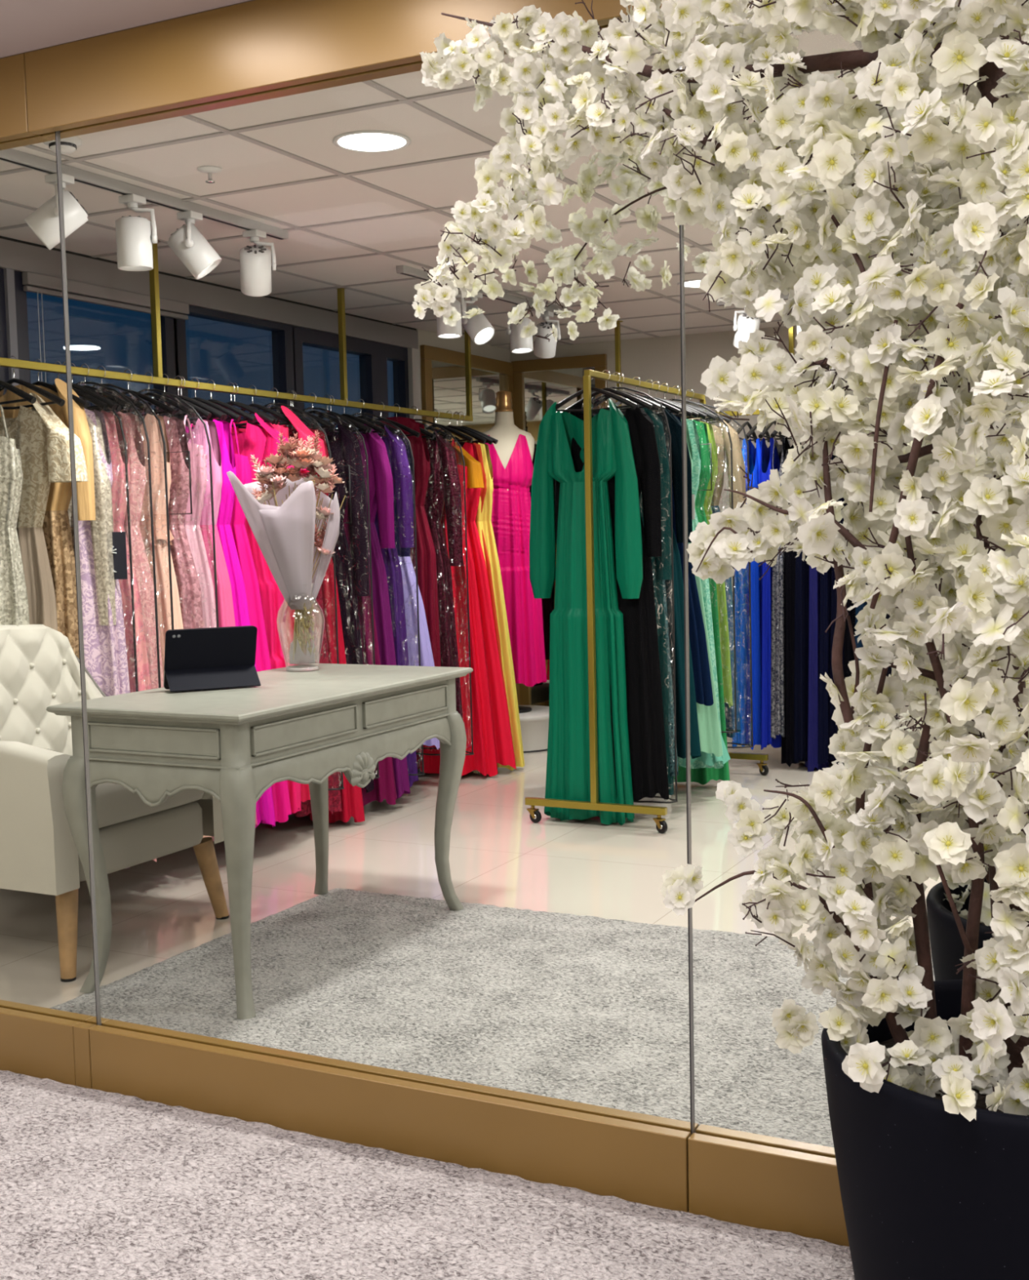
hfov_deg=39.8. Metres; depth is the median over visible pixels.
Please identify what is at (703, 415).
clothes hanger
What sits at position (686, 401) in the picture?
bag
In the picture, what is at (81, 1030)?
trim
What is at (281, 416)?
clothes hanger
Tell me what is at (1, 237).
trim
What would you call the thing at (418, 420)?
bag
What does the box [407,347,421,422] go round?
trim
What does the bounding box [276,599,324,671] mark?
glass vase
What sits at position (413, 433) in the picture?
clothes hanger
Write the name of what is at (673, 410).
clothes hanger
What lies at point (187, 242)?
track spotlight
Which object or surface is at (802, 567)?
gown
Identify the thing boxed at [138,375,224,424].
clothes hanger
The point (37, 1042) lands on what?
trim
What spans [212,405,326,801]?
gown
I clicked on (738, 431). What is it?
clothes hanger
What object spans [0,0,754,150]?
fascia beam
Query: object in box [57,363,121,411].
clothes hanger
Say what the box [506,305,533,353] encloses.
track spotlight
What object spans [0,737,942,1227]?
floor
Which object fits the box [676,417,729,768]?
gown
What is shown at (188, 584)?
gown
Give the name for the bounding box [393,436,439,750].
gown
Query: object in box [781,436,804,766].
gown
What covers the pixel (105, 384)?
bag
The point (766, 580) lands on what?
gown
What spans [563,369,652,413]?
clothes hanger
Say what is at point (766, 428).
clothes hanger
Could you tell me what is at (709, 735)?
gown
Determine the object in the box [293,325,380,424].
window
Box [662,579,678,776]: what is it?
gown
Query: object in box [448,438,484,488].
sleeve
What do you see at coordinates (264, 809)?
gown
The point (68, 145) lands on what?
smoke detector
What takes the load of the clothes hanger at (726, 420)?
hanging from the rack
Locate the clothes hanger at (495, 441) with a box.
[447,411,497,444]
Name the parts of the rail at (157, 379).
post, rail, post, post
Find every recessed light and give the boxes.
[332,130,410,152]
[677,279,701,288]
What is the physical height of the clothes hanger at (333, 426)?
0.176 m
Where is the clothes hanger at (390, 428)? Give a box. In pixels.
[336,399,400,435]
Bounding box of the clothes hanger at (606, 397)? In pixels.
[592,373,665,414]
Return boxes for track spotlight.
[24,173,88,249]
[115,193,157,271]
[167,210,221,279]
[239,229,275,297]
[436,287,465,338]
[461,292,494,345]
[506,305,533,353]
[533,311,560,358]
[732,306,760,348]
[796,325,800,334]
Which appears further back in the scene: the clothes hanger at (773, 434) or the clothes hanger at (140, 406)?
the clothes hanger at (773, 434)
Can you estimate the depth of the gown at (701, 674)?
6.33 m
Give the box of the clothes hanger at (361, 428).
[304,395,368,433]
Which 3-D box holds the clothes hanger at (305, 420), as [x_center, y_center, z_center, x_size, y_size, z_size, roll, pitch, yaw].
[-0.994,-0.960,5.913,0.401,0.176,0.031,1,5,27]
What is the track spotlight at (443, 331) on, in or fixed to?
attached to the ceiling track at (405, 270)
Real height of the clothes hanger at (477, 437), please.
0.176 m
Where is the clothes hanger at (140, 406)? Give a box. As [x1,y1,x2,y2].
[81,365,150,413]
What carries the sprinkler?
attached to the ceiling at (244, 165)
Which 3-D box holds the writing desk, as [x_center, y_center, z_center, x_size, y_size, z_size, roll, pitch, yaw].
[-0.685,0.525,4.231,0.640,0.788,1.220,1,5,27]
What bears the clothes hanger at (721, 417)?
hanging from the rack
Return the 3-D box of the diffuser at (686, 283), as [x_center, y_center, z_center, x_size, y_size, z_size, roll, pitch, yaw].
[0.845,-1.610,6.418,0.190,0.001,0.190,1,5,27]
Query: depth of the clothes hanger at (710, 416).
6.62 m
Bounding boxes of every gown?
[0,378,95,658]
[0,392,88,631]
[0,404,29,626]
[67,405,115,625]
[78,408,130,869]
[100,410,156,862]
[117,411,164,688]
[139,413,211,837]
[139,415,213,840]
[183,415,216,627]
[185,417,257,826]
[185,419,275,828]
[190,419,291,822]
[192,413,307,813]
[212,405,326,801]
[285,420,373,792]
[288,426,342,817]
[291,428,364,822]
[333,425,418,786]
[342,434,396,805]
[357,423,410,798]
[373,417,440,666]
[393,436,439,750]
[415,439,497,776]
[423,431,462,719]
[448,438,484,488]
[457,442,515,768]
[470,443,504,688]
[475,443,524,770]
[481,434,546,686]
[528,398,642,825]
[555,399,668,800]
[591,404,673,795]
[655,408,701,759]
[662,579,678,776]
[671,417,713,706]
[673,419,729,784]
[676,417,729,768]
[680,419,722,756]
[685,413,745,737]
[697,421,732,707]
[732,439,757,748]
[745,438,770,749]
[760,437,781,750]
[770,437,789,738]
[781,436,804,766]
[793,442,808,763]
[804,564,831,771]
[817,453,837,764]
[827,455,846,764]
[842,503,855,765]
[853,505,868,660]
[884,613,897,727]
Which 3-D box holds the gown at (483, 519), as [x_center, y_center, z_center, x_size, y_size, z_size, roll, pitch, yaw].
[-0.250,-0.173,7.372,0.646,1.677,0.211,1,5,27]
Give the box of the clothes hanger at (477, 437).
[426,410,485,444]
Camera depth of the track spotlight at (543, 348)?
6.98 m
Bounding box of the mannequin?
[475,391,534,713]
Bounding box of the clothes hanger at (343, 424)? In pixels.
[287,392,354,431]
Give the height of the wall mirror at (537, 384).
2.205 m
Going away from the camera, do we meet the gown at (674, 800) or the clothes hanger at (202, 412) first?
the clothes hanger at (202, 412)
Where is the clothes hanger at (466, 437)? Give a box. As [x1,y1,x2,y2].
[424,408,473,444]
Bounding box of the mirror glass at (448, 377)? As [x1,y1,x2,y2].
[431,360,505,441]
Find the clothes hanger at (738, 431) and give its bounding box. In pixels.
[735,415,756,443]
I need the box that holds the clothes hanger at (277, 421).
[208,382,279,426]
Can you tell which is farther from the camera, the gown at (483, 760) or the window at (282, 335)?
the gown at (483, 760)
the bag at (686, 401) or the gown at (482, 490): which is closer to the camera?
the bag at (686, 401)
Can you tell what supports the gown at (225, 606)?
hanging from the clothes hanger at (225, 416)
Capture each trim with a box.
[0,235,416,330]
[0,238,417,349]
[0,999,93,1085]
[3,268,19,386]
[73,1016,109,1088]
[88,1018,698,1212]
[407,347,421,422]
[687,1124,848,1246]
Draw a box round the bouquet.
[226,430,345,664]
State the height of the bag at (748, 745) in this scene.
1.668 m
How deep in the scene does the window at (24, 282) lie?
5.51 m
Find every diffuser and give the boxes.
[337,133,405,151]
[684,280,700,287]
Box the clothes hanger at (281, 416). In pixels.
[223,385,293,428]
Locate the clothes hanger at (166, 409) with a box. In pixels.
[115,368,176,417]
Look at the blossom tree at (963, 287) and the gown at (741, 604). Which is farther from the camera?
the gown at (741, 604)
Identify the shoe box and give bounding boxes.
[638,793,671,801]
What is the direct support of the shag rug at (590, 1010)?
on the floor
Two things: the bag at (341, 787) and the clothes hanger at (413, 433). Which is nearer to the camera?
the bag at (341, 787)
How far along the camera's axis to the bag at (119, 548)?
4.83 m
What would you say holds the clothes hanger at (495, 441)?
hanging from the rail at (157, 379)
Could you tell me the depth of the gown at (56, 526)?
4.75 m
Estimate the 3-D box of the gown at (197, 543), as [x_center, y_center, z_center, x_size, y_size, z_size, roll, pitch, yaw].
[-1.279,-0.051,5.357,0.513,1.578,0.189,1,5,27]
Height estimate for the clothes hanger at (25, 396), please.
0.176 m
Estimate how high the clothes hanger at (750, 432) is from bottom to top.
0.176 m
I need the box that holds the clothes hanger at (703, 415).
[661,382,706,419]
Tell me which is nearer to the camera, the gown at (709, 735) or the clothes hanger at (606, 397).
the clothes hanger at (606, 397)
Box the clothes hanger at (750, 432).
[745,408,770,442]
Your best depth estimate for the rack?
5.83 m
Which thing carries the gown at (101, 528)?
hanging from the clothes hanger at (98, 403)
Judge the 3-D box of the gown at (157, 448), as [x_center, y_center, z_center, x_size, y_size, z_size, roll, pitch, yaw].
[-1.369,-0.030,5.189,0.544,1.567,0.192,1,5,24]
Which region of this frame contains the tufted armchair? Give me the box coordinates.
[0,624,229,982]
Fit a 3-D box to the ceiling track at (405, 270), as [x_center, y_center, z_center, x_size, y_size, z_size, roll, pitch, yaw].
[-0.125,-1.580,6.466,0.038,0.031,1.451,1,5,29]
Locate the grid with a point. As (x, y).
(400, 99)
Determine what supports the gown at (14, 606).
hanging from the clothes hanger at (25, 396)
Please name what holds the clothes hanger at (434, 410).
hanging from the rail at (157, 379)
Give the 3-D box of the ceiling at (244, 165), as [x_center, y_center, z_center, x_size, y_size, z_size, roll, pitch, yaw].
[1.277,-1.558,5.097,6.150,0.080,5.630,1,5,27]
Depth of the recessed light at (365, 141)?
3.95 m
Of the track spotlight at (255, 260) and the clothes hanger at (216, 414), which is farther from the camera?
the clothes hanger at (216, 414)
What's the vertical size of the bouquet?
0.754 m
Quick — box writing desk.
[45,662,472,1019]
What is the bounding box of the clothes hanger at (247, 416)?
[180,379,256,425]
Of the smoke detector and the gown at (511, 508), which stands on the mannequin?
the gown at (511, 508)
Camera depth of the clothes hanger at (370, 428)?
6.22 m
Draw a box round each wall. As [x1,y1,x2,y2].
[416,328,510,422]
[510,325,956,738]
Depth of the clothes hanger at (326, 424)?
5.96 m
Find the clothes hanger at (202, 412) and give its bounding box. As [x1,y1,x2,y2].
[132,373,211,421]
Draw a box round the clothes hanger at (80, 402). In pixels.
[31,359,88,408]
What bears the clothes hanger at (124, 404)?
hanging from the rail at (157, 379)
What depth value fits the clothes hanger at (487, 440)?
7.25 m
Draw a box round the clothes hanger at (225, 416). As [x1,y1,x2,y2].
[158,376,227,422]
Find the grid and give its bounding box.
[0,29,908,346]
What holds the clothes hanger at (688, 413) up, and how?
hanging from the rack
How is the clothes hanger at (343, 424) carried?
hanging from the rail at (157, 379)
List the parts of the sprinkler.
plate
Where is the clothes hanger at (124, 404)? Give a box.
[80,363,133,412]
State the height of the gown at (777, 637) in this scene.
1.517 m
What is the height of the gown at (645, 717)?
1.676 m
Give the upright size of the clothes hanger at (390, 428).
0.176 m
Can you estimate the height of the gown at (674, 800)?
1.768 m
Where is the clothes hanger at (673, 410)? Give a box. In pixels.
[608,376,680,414]
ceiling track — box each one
[0,148,288,239]
[395,265,561,315]
[715,293,788,306]
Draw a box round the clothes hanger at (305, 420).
[247,387,316,428]
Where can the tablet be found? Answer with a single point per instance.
(218, 657)
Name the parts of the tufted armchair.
leg, seat, leg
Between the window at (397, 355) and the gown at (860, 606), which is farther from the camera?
the window at (397, 355)
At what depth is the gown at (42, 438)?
4.64 m
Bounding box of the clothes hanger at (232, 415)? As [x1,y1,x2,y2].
[164,377,240,423]
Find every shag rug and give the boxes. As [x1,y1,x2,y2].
[0,1070,854,1279]
[50,888,934,1147]
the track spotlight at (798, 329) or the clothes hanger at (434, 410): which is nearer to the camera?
the track spotlight at (798, 329)
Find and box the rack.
[524,369,768,833]
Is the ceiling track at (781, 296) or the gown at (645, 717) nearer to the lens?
the gown at (645, 717)
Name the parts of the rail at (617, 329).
post, rail, post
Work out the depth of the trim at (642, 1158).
2.85 m
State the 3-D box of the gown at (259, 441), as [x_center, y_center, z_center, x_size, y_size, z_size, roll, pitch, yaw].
[-1.106,-0.098,5.722,0.723,1.607,0.240,1,5,27]
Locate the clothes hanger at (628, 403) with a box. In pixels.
[555,368,636,411]
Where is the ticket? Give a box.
[691,494,694,519]
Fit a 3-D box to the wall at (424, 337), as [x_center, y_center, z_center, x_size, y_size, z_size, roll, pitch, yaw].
[-2.280,-0.211,4.362,0.100,2.330,9.950,1,5,27]
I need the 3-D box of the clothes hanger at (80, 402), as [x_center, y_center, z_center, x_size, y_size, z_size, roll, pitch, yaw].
[-1.593,-0.856,4.780,0.401,0.176,0.031,1,5,27]
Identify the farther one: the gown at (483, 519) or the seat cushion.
the gown at (483, 519)
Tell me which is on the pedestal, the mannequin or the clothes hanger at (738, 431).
the mannequin
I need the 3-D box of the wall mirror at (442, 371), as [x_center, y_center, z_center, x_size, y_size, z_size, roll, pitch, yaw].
[-0.235,-0.550,8.267,0.029,2.195,1.070,1,5,27]
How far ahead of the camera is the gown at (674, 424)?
6.20 m
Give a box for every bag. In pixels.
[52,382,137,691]
[75,381,160,688]
[77,383,173,688]
[109,388,218,628]
[237,403,344,790]
[281,407,379,778]
[333,412,424,775]
[413,418,474,755]
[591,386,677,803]
[654,399,736,733]
[685,401,752,748]
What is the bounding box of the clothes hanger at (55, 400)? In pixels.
[0,355,65,409]
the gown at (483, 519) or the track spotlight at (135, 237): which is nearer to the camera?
the track spotlight at (135, 237)
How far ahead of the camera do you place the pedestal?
7.90 m
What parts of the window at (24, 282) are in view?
blind cord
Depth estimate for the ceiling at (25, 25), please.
2.86 m
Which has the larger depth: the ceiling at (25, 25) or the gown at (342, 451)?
the gown at (342, 451)
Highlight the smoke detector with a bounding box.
[43,136,81,154]
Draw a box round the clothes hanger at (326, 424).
[272,390,333,431]
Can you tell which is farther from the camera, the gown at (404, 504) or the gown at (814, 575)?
the gown at (814, 575)
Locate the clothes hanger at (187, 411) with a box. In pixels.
[120,372,195,419]
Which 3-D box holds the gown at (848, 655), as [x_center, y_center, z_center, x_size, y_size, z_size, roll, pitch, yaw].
[1.716,-0.201,7.118,0.126,1.645,0.411,1,5,27]
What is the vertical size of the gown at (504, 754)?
1.657 m
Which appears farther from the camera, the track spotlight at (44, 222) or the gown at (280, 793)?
the gown at (280, 793)
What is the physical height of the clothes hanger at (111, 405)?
0.176 m
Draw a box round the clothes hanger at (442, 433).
[410,405,452,440]
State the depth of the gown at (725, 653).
6.73 m
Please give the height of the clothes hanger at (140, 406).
0.176 m
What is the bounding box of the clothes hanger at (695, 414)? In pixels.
[630,381,698,417]
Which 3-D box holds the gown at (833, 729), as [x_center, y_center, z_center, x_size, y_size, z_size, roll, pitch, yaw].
[1.667,-0.207,7.140,0.120,1.638,0.415,2,5,32]
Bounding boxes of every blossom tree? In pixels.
[411,0,1028,1121]
[443,40,1007,926]
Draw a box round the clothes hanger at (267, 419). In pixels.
[194,382,275,426]
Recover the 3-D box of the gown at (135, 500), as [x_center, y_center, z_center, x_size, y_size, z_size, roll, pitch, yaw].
[-1.434,-0.019,5.064,0.475,1.567,0.199,1,5,27]
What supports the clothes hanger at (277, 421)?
hanging from the rail at (157, 379)
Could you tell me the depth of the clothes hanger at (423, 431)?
6.70 m
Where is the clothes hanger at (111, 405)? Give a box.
[55,361,116,410]
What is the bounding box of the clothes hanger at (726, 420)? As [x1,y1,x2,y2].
[672,388,730,423]
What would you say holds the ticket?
hanging from the gown at (701, 674)
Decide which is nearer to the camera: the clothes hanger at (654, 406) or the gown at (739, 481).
the clothes hanger at (654, 406)
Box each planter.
[821,979,1028,1279]
[925,877,991,980]
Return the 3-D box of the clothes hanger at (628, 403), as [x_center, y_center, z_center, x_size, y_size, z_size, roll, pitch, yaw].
[0.318,-1.034,5.886,0.401,0.176,0.031,1,5,27]
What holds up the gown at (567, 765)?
hanging from the clothes hanger at (628, 403)
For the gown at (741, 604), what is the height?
1.577 m
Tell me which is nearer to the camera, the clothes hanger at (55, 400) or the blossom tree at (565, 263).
the blossom tree at (565, 263)
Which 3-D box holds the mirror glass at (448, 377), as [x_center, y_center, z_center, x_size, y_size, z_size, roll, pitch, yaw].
[-0.242,-0.547,8.271,0.008,2.090,0.930,1,5,27]
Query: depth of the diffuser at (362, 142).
3.95 m
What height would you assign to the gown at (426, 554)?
1.543 m
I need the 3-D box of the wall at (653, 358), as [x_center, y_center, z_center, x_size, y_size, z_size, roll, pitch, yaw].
[2.545,-0.571,7.542,6.050,2.330,0.100,1,5,27]
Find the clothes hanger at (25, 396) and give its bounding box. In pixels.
[0,379,36,404]
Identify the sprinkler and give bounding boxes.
[197,165,222,183]
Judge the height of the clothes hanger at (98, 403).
0.176 m
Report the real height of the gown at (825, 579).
1.637 m
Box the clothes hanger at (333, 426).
[277,390,334,430]
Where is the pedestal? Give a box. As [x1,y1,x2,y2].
[517,705,549,752]
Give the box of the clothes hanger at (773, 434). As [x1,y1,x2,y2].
[769,430,792,440]
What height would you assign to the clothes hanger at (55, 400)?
0.176 m
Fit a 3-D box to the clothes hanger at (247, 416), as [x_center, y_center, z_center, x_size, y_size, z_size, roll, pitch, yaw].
[-1.178,-0.926,5.548,0.401,0.176,0.031,1,5,27]
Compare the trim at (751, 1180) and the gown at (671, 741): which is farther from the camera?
the gown at (671, 741)
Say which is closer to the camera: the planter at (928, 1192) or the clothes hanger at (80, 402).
the planter at (928, 1192)
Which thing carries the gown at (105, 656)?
hanging from the clothes hanger at (98, 403)
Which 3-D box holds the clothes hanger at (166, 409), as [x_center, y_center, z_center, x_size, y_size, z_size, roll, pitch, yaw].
[-1.388,-0.889,5.131,0.401,0.176,0.031,1,5,27]
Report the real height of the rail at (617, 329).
0.535 m
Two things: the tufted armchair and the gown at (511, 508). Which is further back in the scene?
the gown at (511, 508)
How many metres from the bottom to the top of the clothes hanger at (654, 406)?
0.176 m
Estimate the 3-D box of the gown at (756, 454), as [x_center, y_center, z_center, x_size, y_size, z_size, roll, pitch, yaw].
[1.272,-0.245,7.335,0.132,1.577,0.413,1,5,22]
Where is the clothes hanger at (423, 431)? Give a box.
[392,404,435,439]
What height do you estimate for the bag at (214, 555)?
1.608 m
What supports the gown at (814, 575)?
hanging from the clothes hanger
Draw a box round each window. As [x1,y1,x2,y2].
[0,267,8,395]
[13,271,189,417]
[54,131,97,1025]
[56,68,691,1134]
[173,305,296,428]
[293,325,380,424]
[378,342,408,417]
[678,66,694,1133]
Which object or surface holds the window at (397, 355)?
in the wall at (424, 337)
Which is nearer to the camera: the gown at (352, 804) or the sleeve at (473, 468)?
the gown at (352, 804)
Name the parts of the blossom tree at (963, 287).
flower, flower, flower, flower, flower, flower, flower, flower, flower, flower, flower, flower, flower, flower, flower, flower, flower, flower, flower, flower, flower, flower, flower, flower, flower, flower, flower, flower, flower, flower, flower, flower, flower, flower, flower, flower, flower, flower, flower, flower, flower, flower, flower, flower, flower, flower, flower, flower, flower, flower, flower, flower, flower, flower, flower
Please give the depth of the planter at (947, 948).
2.60 m
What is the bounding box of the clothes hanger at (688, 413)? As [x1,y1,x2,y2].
[620,379,692,417]
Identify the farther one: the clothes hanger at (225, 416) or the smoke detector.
the clothes hanger at (225, 416)
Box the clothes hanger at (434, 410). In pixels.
[426,409,470,444]
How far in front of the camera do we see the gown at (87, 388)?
4.85 m
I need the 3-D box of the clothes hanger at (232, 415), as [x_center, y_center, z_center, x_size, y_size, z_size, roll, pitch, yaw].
[-1.220,-0.919,5.463,0.401,0.176,0.031,1,5,27]
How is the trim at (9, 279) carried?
attached to the wall at (424, 337)
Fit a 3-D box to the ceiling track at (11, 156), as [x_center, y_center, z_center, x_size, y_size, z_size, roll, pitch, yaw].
[-1.245,-1.382,4.296,0.036,0.031,1.850,1,5,27]
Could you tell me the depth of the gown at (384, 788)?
6.23 m
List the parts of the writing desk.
leg, drawer, leg, drawer, leg, drawer, leg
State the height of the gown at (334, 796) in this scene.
1.617 m
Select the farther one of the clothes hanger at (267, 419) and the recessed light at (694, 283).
the recessed light at (694, 283)
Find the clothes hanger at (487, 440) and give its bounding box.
[426,411,493,445]
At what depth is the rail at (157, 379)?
5.58 m
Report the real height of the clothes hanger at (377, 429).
0.176 m
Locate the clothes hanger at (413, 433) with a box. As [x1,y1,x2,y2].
[369,401,420,437]
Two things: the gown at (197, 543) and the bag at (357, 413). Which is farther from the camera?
the bag at (357, 413)
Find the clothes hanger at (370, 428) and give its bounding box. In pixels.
[321,395,371,433]
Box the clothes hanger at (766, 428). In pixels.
[758,420,782,441]
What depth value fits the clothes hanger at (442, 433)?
6.86 m
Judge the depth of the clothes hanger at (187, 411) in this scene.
5.18 m
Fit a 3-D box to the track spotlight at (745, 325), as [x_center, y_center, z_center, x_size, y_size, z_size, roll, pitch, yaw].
[1.112,-1.510,6.855,0.126,0.224,0.164,-2,5,-14]
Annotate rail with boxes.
[0,240,472,421]
[614,320,794,417]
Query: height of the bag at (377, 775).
1.608 m
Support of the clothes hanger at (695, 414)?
hanging from the rack
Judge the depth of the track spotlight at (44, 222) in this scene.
4.10 m
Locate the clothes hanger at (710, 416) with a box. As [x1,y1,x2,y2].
[653,385,717,421]
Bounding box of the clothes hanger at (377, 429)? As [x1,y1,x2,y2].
[328,398,384,435]
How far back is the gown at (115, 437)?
4.90 m
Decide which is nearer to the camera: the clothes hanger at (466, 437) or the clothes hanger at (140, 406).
the clothes hanger at (140, 406)
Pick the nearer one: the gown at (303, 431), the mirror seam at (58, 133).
the mirror seam at (58, 133)
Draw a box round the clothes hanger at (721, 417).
[657,387,724,422]
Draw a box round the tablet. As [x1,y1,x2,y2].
[163,625,260,692]
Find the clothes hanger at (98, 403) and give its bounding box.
[53,361,107,410]
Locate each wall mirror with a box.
[420,344,519,705]
[511,353,607,706]
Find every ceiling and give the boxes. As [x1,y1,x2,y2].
[0,0,251,57]
[0,7,872,349]
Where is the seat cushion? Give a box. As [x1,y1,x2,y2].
[95,782,204,828]
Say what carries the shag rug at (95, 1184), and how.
on the floor
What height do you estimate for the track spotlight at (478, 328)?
0.232 m
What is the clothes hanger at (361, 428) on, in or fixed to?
hanging from the rail at (157, 379)
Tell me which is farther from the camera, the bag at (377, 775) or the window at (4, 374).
the bag at (377, 775)
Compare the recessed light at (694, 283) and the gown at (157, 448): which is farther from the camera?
the recessed light at (694, 283)
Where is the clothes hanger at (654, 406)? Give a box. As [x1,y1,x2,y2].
[581,372,661,413]

